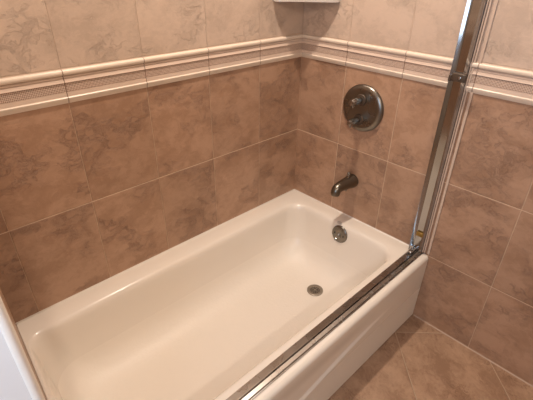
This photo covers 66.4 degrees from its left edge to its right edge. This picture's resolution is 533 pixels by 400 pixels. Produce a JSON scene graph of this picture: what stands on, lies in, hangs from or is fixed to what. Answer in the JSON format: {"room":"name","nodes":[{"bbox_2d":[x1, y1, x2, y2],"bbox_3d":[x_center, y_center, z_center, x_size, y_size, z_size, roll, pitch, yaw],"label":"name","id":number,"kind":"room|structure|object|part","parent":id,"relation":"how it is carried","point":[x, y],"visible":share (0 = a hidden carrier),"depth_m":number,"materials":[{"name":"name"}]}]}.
{"room":"bathroom","nodes":[
{"label":"bathroom","id":0,"kind":"room"},
{"bbox_2d":[0,330,32,399],"bbox_3d":[-0.617,-0.146,0.605,0.176,2.400,0.793,-26,40,-37],"label":"wall partition","id":1,"kind":"structure","parent":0,"point":[13,386],"depth_m":0.52,"materials":[{"name":"white paint"}]},
{"bbox_2d":[0,296,44,399],"bbox_3d":[-0.311,-0.015,0.392,0.014,2.400,0.014,-26,40,-37],"label":"trim","id":2,"kind":"structure","parent":1,"relation":"attached to","point":[7,329],"depth_m":0.51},
{"bbox_2d":[0,288,46,399],"bbox_3d":[-0.568,-0.170,0.648,0.012,2.400,0.792,-23,38,-34],"label":"wall","id":3,"kind":"structure","parent":0,"point":[1,293],"depth_m":0.95,"materials":[{"name":"tile"}]},
{"bbox_2d":[0,0,303,344],"bbox_3d":[-0.331,-0.597,1.375,1.457,2.600,0.100,-26,40,-37],"label":"wall","id":4,"kind":"structure","parent":0,"point":[92,190],"depth_m":1.40,"materials":[{"name":"tile"}]},
{"bbox_2d":[0,34,302,116],"bbox_3d":[-0.329,-0.445,1.381,1.352,0.096,0.009,-26,40,-37],"label":"trim","id":5,"kind":"structure","parent":4,"relation":"attached to","point":[18,94],"depth_m":1.30,"materials":[{"name":"tile"}]},
{"bbox_2d":[15,189,293,323],"bbox_3d":[-0.340,0.177,1.750,1.352,0.006,0.005,-26,40,-37],"label":"trim","id":6,"kind":"structure","parent":4,"relation":"attached to","point":[70,297],"depth_m":1.62,"materials":[{"name":"white"}]},
{"bbox_2d":[273,0,339,1],"bbox_3d":[0.155,-0.779,1.577,0.186,0.022,0.186,-26,40,-37],"label":"corner shelf","id":7,"kind":"object","parent":4,"relation":"attached to","point":[273,0],"visible":1,"depth_m":1.57,"materials":[{"name":"ceramic"}]},
{"bbox_2d":[294,0,532,384],"bbox_3d":[1.093,-0.324,0.948,0.100,2.600,2.600,-26,40,-37],"label":"wall","id":8,"kind":"structure","parent":0,"point":[476,288],"depth_m":1.54,"materials":[{"name":"tile"}]},
{"bbox_2d":[331,172,357,196],"bbox_3d":[0.339,-0.073,1.795,0.146,0.090,0.063,-26,40,-37],"label":"tub spout","id":9,"kind":"object","parent":8,"relation":"attached to","point":[350,181],"visible":1,"depth_m":1.78,"materials":[{"name":"silver metal"}]},
{"bbox_2d":[294,189,408,245],"bbox_3d":[0.379,0.070,1.947,0.005,0.006,0.675,-26,40,-37],"label":"trim","id":10,"kind":"structure","parent":8,"relation":"attached to","point":[294,189],"depth_m":1.92,"materials":[{"name":"white"}]},
{"bbox_2d":[226,0,498,399],"bbox_3d":[0.154,-0.280,0.860,1.390,1.709,0.080,-26,40,-37],"label":"shower door frame","id":11,"kind":"object","parent":8,"relation":"attached to","point":[474,20],"visible":1,"depth_m":1.38,"materials":[{"name":"metal"}]},
{"bbox_3d":[0.634,-0.522,1.275,0.032,1.703,0.050,-26,40,-37],"label":"wall post","id":12,"kind":"part","parent":11,"relation":"part of","materials":[{"name":"metal"}]},
{"bbox_2d":[343,84,383,131],"bbox_3d":[0.366,-0.362,1.646,0.086,0.194,0.194,-26,40,-37],"label":"shower valve","id":13,"kind":"object","parent":8,"relation":"attached to","point":[363,107],"visible":1,"depth_m":1.64,"materials":[{"name":"silver metal"}]},
{"bbox_3d":[0.357,-0.321,1.668,0.070,0.029,0.029,-26,40,-37],"label":"knob","id":14,"kind":"part","parent":13,"relation":"part of","materials":[{"name":"silver metal"}]},
{"bbox_3d":[0.358,-0.393,1.625,0.070,0.029,0.029,-26,40,-37],"label":"knob","id":15,"kind":"part","parent":13,"relation":"part of","materials":[{"name":"silver metal"}]},
{"bbox_2d":[301,34,532,105],"bbox_3d":[1.017,-0.208,1.015,0.009,0.096,2.500,-26,40,-37],"label":"trim","id":16,"kind":"structure","parent":8,"relation":"attached to","point":[510,84],"depth_m":1.44,"materials":[{"name":"tile"}]},
{"bbox_2d":[413,315,532,386],"bbox_3d":[1.270,0.849,1.322,0.004,0.004,1.735,-26,40,-37],"label":"trim","id":17,"kind":"structure","parent":8,"relation":"attached to","point":[413,315],"depth_m":1.68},
{"bbox_2d":[328,314,532,399],"bbox_3d":[0.283,1.131,0.925,2.100,0.100,2.600,-26,40,-37],"label":"floor","id":18,"kind":"structure","parent":0,"point":[418,361],"depth_m":1.59,"materials":[{"name":"tile"}]},
{"bbox_2d":[17,190,427,399],"bbox_3d":[-0.096,0.473,1.589,1.395,0.338,0.762,-26,40,-37],"label":"bathtub","id":19,"kind":"object","parent":18,"relation":"on","point":[199,319],"visible":0.98,"depth_m":1.61,"materials":[{"name":"beige ceramic"}]},
{"bbox_3d":[0.340,0.159,1.897,0.019,0.085,0.085,-26,40,-37],"label":"overflow plate","id":20,"kind":"part","parent":19,"relation":"part of","materials":[{"name":"silver metal"}]}
]}

